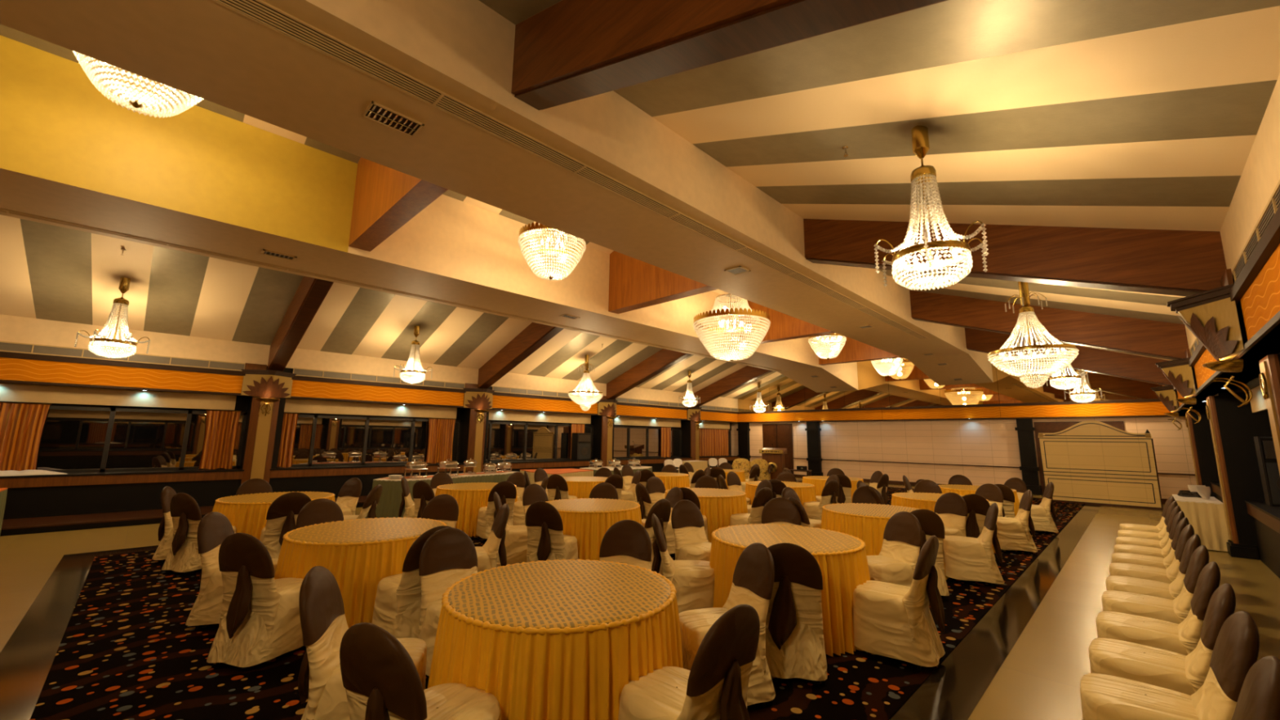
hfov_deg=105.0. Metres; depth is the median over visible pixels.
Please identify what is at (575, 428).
curtain
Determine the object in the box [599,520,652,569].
banquet chair
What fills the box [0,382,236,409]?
valance
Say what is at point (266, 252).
ceiling vent
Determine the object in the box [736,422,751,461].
column
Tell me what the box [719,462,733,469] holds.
banquet chair
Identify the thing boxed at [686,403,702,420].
capital
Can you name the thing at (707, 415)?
trim
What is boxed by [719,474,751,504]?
banquet chair
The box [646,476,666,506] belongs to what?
banquet chair
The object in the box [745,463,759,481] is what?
banquet chair
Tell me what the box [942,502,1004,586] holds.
banquet chair
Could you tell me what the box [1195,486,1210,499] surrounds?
bowl
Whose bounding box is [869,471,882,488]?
banquet chair
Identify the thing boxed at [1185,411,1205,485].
column
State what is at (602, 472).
banquet chair
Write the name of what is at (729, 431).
window
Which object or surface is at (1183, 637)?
banquet chair
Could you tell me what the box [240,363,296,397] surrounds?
capital
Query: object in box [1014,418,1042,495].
column
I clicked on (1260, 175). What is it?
wall
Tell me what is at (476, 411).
sconce
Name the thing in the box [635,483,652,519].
banquet chair
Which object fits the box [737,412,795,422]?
trim
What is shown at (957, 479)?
banquet chair
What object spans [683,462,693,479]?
banquet chair
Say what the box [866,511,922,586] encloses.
banquet chair
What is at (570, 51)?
ceiling beam
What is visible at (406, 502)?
banquet chair
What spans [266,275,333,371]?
ceiling beam
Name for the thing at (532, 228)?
crystal chandelier
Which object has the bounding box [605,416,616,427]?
sconce
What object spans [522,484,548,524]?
banquet chair
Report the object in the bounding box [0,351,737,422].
trim
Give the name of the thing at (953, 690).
floor border
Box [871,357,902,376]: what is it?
crystal chandelier
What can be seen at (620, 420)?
trim
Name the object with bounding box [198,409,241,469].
curtain
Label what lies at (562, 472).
table
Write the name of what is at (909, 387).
mirror
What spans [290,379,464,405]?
trim
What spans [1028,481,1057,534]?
banquet chair
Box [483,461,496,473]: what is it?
chafing dish
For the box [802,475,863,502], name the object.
round table
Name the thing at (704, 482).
banquet chair
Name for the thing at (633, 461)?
chafing dish
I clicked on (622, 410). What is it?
trim
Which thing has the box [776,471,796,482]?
banquet chair
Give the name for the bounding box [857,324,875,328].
ceiling vent
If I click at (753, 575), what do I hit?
banquet chair
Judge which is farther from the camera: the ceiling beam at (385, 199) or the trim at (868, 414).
the trim at (868, 414)
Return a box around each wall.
[0,314,737,469]
[730,392,1196,498]
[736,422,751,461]
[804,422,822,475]
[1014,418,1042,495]
[1175,73,1279,559]
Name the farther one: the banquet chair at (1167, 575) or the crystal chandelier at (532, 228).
the crystal chandelier at (532, 228)
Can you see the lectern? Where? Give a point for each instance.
(775, 457)
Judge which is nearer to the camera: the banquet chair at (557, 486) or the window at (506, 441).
the banquet chair at (557, 486)
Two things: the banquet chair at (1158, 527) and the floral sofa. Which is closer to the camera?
the banquet chair at (1158, 527)
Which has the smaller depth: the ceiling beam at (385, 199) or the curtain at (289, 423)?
the ceiling beam at (385, 199)
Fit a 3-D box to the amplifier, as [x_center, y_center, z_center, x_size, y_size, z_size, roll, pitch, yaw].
[5.686,3.795,17.261,0.225,0.130,0.280,10,-13,-44]
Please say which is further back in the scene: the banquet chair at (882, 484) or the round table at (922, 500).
the banquet chair at (882, 484)
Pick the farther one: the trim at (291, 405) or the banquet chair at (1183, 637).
the trim at (291, 405)
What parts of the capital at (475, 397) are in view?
cornice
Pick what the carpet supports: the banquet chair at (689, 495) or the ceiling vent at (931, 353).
the banquet chair at (689, 495)
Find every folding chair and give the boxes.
[663,459,674,466]
[673,458,682,470]
[708,457,718,468]
[718,457,727,465]
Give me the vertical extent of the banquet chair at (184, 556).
0.940 m
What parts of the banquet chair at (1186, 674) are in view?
seat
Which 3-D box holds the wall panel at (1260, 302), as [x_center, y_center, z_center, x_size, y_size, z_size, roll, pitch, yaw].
[3.727,-0.585,2.751,4.274,0.400,0.030,10,-13,-44]
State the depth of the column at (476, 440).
14.61 m
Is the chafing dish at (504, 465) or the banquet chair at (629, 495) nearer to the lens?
the banquet chair at (629, 495)
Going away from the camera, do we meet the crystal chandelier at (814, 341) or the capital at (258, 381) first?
the capital at (258, 381)
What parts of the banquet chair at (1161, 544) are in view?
seat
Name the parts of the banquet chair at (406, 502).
seat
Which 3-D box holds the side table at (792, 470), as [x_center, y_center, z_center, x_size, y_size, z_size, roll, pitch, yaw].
[5.619,4.176,17.195,0.700,0.640,0.500,-4,-10,28]
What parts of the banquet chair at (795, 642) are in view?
seat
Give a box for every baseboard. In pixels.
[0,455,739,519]
[793,474,1167,503]
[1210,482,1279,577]
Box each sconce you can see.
[254,397,279,417]
[473,409,488,423]
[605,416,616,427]
[693,421,702,431]
[1164,412,1182,430]
[1175,397,1201,423]
[1202,359,1252,407]
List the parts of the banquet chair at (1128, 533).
seat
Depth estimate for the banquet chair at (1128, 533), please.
6.56 m
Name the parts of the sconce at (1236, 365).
lamp shade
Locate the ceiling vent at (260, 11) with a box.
[209,0,928,339]
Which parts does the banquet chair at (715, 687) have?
seat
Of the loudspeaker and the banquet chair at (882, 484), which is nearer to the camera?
the banquet chair at (882, 484)
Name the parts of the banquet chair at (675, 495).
seat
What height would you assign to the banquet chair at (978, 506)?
0.940 m
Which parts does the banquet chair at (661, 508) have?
seat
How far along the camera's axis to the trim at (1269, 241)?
3.61 m
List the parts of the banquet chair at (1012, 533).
seat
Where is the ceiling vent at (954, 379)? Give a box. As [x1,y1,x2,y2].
[951,377,964,381]
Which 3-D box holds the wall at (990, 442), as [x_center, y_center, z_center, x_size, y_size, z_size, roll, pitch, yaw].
[10.917,1.353,19.235,0.240,7.000,20.200,10,-13,-44]
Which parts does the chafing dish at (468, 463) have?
stand frame, lid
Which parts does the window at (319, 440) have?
pane, pane, pane, pane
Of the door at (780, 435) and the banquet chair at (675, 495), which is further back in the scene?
the door at (780, 435)
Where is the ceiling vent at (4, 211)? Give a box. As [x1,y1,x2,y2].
[0,208,779,371]
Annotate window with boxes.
[35,405,247,473]
[276,414,462,467]
[485,421,593,462]
[613,426,682,458]
[702,430,731,456]
[1253,436,1279,506]
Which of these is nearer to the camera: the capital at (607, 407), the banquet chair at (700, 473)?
the banquet chair at (700, 473)
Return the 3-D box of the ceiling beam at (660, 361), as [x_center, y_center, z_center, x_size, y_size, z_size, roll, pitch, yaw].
[0.317,0.268,17.404,0.300,2.140,4.190,10,-13,-44]
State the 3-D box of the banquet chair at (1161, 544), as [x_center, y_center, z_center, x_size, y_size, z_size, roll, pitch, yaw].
[6.391,2.283,6.164,0.537,0.940,0.653,9,-12,-42]
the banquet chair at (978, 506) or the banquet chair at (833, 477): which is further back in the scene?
the banquet chair at (833, 477)
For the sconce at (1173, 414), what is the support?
attached to the column at (1189, 421)
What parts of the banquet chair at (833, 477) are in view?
seat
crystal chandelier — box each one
[72,50,204,117]
[74,277,150,358]
[393,325,432,383]
[517,222,586,280]
[568,355,603,410]
[678,370,700,406]
[693,293,770,361]
[750,382,768,413]
[808,333,846,359]
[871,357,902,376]
[873,125,988,290]
[987,281,1079,388]
[1045,348,1088,390]
[1063,369,1102,402]
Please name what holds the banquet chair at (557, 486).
on the carpet
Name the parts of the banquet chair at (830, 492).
seat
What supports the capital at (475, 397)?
on the column at (476, 440)
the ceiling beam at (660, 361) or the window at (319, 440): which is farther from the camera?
the ceiling beam at (660, 361)
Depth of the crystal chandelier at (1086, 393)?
14.88 m
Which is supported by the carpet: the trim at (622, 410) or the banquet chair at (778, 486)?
the banquet chair at (778, 486)
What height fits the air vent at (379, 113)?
0.014 m
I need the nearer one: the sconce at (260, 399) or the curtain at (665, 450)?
the sconce at (260, 399)
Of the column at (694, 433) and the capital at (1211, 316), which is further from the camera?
the column at (694, 433)
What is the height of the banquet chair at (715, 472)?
0.940 m
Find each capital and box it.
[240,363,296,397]
[462,382,494,408]
[597,395,617,416]
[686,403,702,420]
[1150,383,1177,412]
[1155,348,1195,397]
[1166,268,1243,360]
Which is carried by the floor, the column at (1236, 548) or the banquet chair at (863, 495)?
the column at (1236, 548)
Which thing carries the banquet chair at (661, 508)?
on the carpet
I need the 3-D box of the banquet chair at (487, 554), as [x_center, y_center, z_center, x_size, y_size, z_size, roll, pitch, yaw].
[-1.717,1.994,5.117,0.649,0.940,0.534,5,-10,-25]
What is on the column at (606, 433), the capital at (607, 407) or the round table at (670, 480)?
the capital at (607, 407)
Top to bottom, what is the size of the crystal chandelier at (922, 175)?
1.420 m
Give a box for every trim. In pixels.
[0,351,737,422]
[0,357,243,393]
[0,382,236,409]
[0,495,367,536]
[284,398,457,418]
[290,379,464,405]
[488,409,591,423]
[492,395,597,413]
[613,416,680,426]
[616,404,687,418]
[698,421,729,429]
[700,411,737,422]
[737,398,1172,422]
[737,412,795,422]
[750,456,1195,475]
[794,409,882,421]
[881,406,1000,419]
[1173,205,1279,412]
[1177,391,1188,405]
[1194,349,1217,388]
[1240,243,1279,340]
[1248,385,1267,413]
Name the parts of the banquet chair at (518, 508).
seat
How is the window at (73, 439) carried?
in the wall at (16, 329)
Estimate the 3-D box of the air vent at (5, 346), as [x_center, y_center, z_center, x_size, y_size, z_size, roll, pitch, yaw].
[-10.443,-0.091,9.609,4.290,0.180,0.042,10,-13,-44]
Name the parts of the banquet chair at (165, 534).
seat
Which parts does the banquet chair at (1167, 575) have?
seat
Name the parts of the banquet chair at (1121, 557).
seat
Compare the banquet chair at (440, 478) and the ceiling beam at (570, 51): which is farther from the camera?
the banquet chair at (440, 478)
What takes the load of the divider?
on the floor
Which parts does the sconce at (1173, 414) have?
lamp shade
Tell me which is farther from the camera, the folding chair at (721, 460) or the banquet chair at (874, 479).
the folding chair at (721, 460)
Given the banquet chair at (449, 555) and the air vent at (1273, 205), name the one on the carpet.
the banquet chair at (449, 555)
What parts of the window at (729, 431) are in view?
pane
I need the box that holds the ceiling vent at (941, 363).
[936,362,948,365]
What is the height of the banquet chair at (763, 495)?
0.940 m
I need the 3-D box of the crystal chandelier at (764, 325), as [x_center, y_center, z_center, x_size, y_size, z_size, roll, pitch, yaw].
[2.212,-1.353,11.948,1.836,2.790,1.836,1,-9,0]
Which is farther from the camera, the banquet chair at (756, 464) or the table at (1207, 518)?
the banquet chair at (756, 464)
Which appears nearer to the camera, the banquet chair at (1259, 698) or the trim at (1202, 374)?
the banquet chair at (1259, 698)
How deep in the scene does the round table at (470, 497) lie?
8.25 m
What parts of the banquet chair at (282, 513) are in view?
seat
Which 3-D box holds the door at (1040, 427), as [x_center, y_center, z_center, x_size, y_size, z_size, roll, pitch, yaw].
[14.003,3.155,15.589,0.045,2.380,2.160,10,-13,-44]
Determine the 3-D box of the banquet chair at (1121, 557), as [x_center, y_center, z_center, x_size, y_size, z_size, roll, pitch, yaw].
[5.413,2.116,5.203,0.534,0.940,0.649,9,-12,-42]
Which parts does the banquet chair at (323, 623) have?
seat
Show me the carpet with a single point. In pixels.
(127, 650)
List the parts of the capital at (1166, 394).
cornice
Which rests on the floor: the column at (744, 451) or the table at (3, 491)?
the table at (3, 491)
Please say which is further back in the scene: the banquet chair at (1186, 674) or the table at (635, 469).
the table at (635, 469)
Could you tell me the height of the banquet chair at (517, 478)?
0.940 m
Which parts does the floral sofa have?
armrest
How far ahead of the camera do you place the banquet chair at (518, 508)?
8.67 m
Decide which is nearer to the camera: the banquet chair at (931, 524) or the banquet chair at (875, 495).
the banquet chair at (931, 524)
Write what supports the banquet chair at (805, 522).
on the carpet
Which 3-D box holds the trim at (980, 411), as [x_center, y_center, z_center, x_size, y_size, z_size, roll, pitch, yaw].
[11.150,2.010,18.446,0.050,0.400,3.888,10,-13,-44]
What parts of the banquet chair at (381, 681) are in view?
seat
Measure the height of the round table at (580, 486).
0.766 m
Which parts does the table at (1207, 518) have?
cable coil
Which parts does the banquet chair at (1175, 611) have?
seat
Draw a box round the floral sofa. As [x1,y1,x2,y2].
[729,457,773,479]
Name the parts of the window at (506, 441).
pane, pane, pane, pane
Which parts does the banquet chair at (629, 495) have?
seat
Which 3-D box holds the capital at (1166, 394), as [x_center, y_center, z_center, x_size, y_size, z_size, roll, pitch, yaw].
[12.755,0.887,11.970,1.040,0.750,0.390,10,-13,-44]
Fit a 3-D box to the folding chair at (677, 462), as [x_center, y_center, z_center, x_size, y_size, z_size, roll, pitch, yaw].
[1.555,4.397,19.653,0.402,0.876,0.496,2,-9,-9]
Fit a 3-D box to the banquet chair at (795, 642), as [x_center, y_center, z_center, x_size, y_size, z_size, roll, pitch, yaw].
[1.108,1.807,3.691,0.534,0.940,0.649,-1,-9,14]
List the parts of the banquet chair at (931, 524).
seat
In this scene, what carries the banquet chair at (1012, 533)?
on the carpet
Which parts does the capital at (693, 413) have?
cornice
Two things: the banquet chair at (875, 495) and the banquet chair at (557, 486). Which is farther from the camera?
the banquet chair at (557, 486)
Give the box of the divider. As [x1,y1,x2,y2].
[1037,420,1163,510]
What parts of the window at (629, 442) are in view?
pane, pane, pane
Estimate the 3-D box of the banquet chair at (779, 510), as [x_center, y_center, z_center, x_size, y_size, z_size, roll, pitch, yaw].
[1.698,2.161,5.871,0.534,0.940,0.649,-1,-9,14]
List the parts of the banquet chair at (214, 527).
leg, seat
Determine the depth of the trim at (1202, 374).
6.93 m
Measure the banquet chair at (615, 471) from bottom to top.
0.940 m
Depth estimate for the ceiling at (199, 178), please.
6.85 m
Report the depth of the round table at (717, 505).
7.79 m
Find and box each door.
[762,423,793,472]
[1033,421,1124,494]
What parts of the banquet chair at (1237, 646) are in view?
seat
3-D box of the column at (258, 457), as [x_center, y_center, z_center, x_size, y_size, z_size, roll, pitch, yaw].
[-8.543,2.081,11.033,0.580,2.460,0.270,10,-13,-44]
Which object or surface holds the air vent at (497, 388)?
in the wall at (16, 329)
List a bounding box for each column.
[240,397,279,484]
[466,408,486,472]
[600,416,613,466]
[690,421,699,460]
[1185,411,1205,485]
[1205,395,1259,559]
[1258,353,1279,474]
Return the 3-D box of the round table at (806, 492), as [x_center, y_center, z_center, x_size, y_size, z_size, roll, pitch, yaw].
[2.889,2.944,10.141,1.496,0.766,1.488,-8,-13,44]
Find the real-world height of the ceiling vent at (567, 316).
0.012 m
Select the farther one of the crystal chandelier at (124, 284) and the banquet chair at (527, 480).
the banquet chair at (527, 480)
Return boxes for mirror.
[737,355,1164,412]
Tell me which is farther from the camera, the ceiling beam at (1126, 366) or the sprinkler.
the ceiling beam at (1126, 366)
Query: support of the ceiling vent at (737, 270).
in the ceiling at (464, 50)
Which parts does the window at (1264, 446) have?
edge frame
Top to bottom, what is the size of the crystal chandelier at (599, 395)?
1.810 m
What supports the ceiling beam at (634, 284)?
attached to the ceiling at (1138, 114)
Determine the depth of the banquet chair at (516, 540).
6.17 m
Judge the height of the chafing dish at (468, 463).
0.378 m
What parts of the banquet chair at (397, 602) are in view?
seat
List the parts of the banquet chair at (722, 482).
seat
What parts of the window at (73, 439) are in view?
pane, pane, pane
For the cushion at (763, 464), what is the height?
0.500 m
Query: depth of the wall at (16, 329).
11.81 m
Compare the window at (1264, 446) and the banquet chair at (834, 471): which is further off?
the banquet chair at (834, 471)
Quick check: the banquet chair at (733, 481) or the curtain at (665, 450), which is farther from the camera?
the curtain at (665, 450)
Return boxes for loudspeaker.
[571,432,591,460]
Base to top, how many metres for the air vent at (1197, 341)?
0.180 m
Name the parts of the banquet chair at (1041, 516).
seat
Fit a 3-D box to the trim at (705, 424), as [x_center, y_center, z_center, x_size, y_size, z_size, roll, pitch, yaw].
[3.485,3.134,23.665,2.863,0.330,0.030,10,-13,-44]
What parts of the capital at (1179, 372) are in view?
cornice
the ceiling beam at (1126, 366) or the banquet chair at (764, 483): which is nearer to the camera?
the banquet chair at (764, 483)
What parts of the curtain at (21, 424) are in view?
rail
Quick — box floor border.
[0,480,1101,719]
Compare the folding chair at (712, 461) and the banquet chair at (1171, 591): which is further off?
the folding chair at (712, 461)
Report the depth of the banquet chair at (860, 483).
8.98 m
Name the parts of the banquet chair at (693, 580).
seat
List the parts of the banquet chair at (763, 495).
seat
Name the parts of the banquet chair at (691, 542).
seat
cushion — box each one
[732,457,750,469]
[733,468,749,472]
[749,469,767,473]
[750,458,768,471]
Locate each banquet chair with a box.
[152,486,176,563]
[161,493,236,574]
[185,511,278,629]
[206,532,306,669]
[235,478,272,495]
[259,492,311,558]
[295,497,343,528]
[297,565,426,719]
[335,477,362,515]
[339,622,501,719]
[343,484,382,520]
[371,525,450,638]
[398,476,414,518]
[412,480,435,518]
[417,527,477,675]
[421,493,458,528]
[430,471,453,495]
[475,480,516,538]
[475,503,509,572]
[493,491,528,567]
[506,471,525,501]
[512,476,548,525]
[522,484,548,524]
[524,470,548,497]
[525,501,577,562]
[533,467,548,491]
[546,474,577,501]
[589,482,617,499]
[594,467,612,477]
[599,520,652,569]
[604,474,622,499]
[613,466,638,502]
[617,604,759,719]
[620,470,640,502]
[621,464,634,485]
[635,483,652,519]
[639,469,655,488]
[641,487,683,554]
[644,498,671,574]
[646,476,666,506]
[651,513,715,613]
[661,464,677,472]
[671,499,711,561]
[679,464,691,484]
[679,487,707,538]
[679,542,775,706]
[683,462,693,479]
[685,469,705,488]
[689,466,711,485]
[694,475,719,488]
[710,466,725,488]
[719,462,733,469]
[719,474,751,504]
[726,471,742,491]
[729,487,773,526]
[740,466,759,492]
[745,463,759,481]
[746,480,772,513]
[761,497,801,526]
[765,542,827,684]
[768,479,786,498]
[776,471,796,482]
[781,487,821,528]
[782,467,791,473]
[787,497,810,527]
[803,480,839,519]
[815,474,839,503]
[826,467,844,475]
[835,474,851,503]
[852,485,884,504]
[853,535,945,671]
[856,480,866,488]
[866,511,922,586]
[867,485,882,504]
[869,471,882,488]
[876,473,888,504]
[902,475,913,492]
[910,509,949,598]
[914,480,942,493]
[933,492,967,537]
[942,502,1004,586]
[948,474,972,485]
[962,493,995,559]
[974,483,1003,516]
[994,484,1014,517]
[995,489,1037,555]
[1004,477,1026,502]
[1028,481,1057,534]
[1080,610,1259,719]
[1088,583,1235,695]
[1096,561,1220,655]
[1102,545,1208,623]
[1105,533,1200,599]
[1109,524,1194,583]
[1111,517,1189,568]
[1113,511,1185,558]
[1115,505,1181,548]
[1117,500,1177,540]
[1119,496,1174,533]
[1231,655,1279,719]
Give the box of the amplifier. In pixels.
[796,466,807,470]
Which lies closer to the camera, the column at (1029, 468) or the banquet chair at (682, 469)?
the banquet chair at (682, 469)
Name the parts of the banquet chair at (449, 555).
seat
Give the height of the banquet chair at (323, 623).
0.940 m
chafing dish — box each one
[404,459,427,478]
[437,458,458,475]
[462,457,476,474]
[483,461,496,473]
[495,460,511,471]
[588,457,603,468]
[607,457,621,467]
[627,458,640,466]
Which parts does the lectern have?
name plate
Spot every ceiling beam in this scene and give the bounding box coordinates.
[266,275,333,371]
[348,157,448,251]
[477,322,564,388]
[511,0,947,110]
[606,348,691,399]
[608,250,717,314]
[693,365,773,407]
[738,298,835,346]
[803,218,1226,296]
[817,335,902,364]
[909,290,1188,359]
[964,328,1171,386]
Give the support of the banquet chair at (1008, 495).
on the carpet
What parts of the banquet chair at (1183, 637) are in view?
seat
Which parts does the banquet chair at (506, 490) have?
seat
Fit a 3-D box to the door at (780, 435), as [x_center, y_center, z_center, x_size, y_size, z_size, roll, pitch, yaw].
[6.441,4.214,23.035,0.127,2.420,1.530,10,-13,-44]
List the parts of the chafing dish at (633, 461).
lid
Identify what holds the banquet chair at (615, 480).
on the carpet
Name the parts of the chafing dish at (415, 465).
stand frame, lid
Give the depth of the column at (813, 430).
21.66 m
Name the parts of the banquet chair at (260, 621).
seat, leg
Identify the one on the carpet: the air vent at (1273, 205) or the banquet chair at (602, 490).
the banquet chair at (602, 490)
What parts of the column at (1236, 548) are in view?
panel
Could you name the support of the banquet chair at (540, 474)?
on the carpet
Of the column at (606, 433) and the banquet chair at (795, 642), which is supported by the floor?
the column at (606, 433)
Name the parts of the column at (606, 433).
panel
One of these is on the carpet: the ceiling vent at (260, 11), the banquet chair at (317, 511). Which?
the banquet chair at (317, 511)
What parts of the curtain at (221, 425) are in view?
rail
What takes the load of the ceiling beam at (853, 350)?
attached to the ceiling at (1138, 114)
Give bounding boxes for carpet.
[30,480,1085,719]
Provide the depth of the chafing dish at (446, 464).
10.99 m
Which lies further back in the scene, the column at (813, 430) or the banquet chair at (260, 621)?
the column at (813, 430)
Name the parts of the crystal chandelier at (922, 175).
arm, rod, arm, arm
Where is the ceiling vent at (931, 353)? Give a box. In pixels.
[922,352,934,355]
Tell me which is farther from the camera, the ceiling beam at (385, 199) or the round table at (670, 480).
the round table at (670, 480)
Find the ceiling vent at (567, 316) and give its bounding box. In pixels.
[560,314,580,319]
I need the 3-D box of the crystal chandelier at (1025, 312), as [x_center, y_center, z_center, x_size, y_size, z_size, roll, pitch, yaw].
[6.175,-0.450,7.805,1.124,1.810,1.124,1,-9,0]
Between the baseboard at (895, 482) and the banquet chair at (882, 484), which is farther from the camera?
the baseboard at (895, 482)
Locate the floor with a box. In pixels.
[0,477,1279,719]
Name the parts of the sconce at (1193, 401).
lamp shade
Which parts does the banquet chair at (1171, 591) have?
seat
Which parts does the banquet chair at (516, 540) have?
seat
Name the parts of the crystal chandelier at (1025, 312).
rod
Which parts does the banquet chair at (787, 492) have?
seat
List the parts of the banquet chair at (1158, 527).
seat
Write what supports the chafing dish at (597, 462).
on the table at (635, 469)
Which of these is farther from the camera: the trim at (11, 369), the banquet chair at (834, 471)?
the banquet chair at (834, 471)
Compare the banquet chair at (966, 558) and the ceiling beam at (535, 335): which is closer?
the banquet chair at (966, 558)
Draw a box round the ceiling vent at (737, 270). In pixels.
[724,266,751,275]
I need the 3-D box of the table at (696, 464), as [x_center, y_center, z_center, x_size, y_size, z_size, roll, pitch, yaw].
[2.212,4.579,20.409,1.214,0.760,0.666,10,-13,-44]
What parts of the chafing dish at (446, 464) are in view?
stand frame, lid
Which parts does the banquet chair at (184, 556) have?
seat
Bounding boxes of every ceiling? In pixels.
[0,0,993,385]
[0,0,1279,399]
[0,35,857,392]
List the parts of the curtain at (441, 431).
rail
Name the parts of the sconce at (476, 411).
lamp shade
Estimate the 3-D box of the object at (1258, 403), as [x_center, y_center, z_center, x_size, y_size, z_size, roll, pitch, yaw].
[7.722,0.374,5.926,4.274,0.330,0.030,10,-13,-44]
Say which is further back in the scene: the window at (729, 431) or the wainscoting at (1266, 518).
the window at (729, 431)
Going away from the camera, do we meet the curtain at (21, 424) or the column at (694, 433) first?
the curtain at (21, 424)
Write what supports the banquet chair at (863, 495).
on the carpet
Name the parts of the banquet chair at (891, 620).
seat, leg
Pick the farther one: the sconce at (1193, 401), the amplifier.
the amplifier
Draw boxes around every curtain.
[0,401,51,471]
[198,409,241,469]
[276,412,299,467]
[426,417,456,463]
[570,423,585,459]
[660,426,671,457]
[698,428,728,456]
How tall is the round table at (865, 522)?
0.766 m
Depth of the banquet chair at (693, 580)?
4.43 m
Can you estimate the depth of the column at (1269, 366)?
4.30 m
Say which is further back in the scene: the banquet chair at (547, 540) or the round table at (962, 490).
the round table at (962, 490)
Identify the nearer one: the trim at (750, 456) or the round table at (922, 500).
the round table at (922, 500)
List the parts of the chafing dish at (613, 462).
lid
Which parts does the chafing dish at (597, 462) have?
lid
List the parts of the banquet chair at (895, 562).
seat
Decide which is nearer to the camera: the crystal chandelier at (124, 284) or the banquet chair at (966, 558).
the banquet chair at (966, 558)
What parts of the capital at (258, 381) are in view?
cornice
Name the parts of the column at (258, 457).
panel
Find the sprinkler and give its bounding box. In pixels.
[842,145,848,156]
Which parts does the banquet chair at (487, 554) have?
seat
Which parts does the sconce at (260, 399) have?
lamp shade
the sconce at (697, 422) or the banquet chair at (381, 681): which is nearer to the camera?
the banquet chair at (381, 681)
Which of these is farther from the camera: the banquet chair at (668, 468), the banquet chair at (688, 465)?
the banquet chair at (688, 465)
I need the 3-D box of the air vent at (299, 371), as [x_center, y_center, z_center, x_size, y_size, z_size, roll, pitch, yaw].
[-6.767,0.534,13.225,4.290,0.180,0.042,10,-13,-44]
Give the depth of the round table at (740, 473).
13.86 m
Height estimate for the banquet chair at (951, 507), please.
0.940 m
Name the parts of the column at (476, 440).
panel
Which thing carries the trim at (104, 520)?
attached to the wall at (16, 329)
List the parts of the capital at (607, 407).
cornice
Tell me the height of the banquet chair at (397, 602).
0.940 m
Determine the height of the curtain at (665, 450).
1.306 m
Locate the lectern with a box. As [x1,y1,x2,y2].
[759,444,786,480]
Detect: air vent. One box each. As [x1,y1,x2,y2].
[0,341,245,371]
[293,368,465,389]
[362,101,424,137]
[492,386,595,399]
[615,397,686,407]
[699,404,737,412]
[1190,337,1199,355]
[1232,179,1279,281]
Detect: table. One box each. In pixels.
[0,487,8,534]
[212,491,334,540]
[274,516,446,628]
[372,471,515,518]
[427,559,683,719]
[435,482,517,537]
[520,468,593,492]
[545,497,642,560]
[562,475,607,498]
[579,466,652,476]
[653,471,689,489]
[664,487,747,542]
[678,460,707,473]
[696,468,745,488]
[709,524,870,656]
[745,480,816,506]
[789,469,811,475]
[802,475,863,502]
[821,502,948,579]
[891,492,995,553]
[937,484,1019,516]
[1172,489,1229,551]
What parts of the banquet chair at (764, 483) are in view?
seat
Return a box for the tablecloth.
[0,469,67,475]
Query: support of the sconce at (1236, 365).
attached to the column at (1269, 366)
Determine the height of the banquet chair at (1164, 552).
0.940 m
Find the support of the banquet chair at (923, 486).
on the carpet
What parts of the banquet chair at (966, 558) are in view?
seat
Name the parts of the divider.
rail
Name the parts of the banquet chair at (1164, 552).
seat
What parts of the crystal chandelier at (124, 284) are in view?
rod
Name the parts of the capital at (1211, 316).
cornice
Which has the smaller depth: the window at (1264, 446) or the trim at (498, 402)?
the window at (1264, 446)
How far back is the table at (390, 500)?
9.99 m
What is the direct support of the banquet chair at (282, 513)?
on the carpet
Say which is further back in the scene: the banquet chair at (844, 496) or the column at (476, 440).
the column at (476, 440)
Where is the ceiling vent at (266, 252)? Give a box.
[260,248,297,261]
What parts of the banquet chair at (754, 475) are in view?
seat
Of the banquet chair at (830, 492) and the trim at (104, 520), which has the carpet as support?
the banquet chair at (830, 492)
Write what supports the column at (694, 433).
on the floor
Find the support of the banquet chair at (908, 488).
on the carpet
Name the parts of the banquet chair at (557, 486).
seat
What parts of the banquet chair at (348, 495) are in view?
seat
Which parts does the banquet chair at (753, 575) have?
seat, leg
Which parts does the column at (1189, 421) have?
panel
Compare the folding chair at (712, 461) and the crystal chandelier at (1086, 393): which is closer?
the crystal chandelier at (1086, 393)
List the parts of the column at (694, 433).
panel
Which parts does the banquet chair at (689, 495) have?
seat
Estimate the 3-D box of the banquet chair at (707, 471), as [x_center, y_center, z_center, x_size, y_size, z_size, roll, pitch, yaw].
[1.484,3.232,12.629,0.649,0.940,0.534,3,-9,-12]
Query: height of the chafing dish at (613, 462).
0.277 m
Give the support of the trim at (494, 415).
attached to the wall at (16, 329)
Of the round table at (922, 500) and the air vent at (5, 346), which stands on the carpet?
the round table at (922, 500)
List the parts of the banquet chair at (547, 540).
seat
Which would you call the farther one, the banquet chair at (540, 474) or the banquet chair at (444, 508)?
the banquet chair at (540, 474)
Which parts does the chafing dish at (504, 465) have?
lid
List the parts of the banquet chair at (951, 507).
seat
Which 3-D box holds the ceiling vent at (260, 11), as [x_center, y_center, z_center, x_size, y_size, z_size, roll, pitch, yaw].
[0.356,-1.774,5.941,20.150,0.022,0.220,10,-13,-44]
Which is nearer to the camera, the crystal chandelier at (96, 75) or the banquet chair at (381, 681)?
the banquet chair at (381, 681)
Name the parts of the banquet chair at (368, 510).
seat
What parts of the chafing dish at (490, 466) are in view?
stand frame, lid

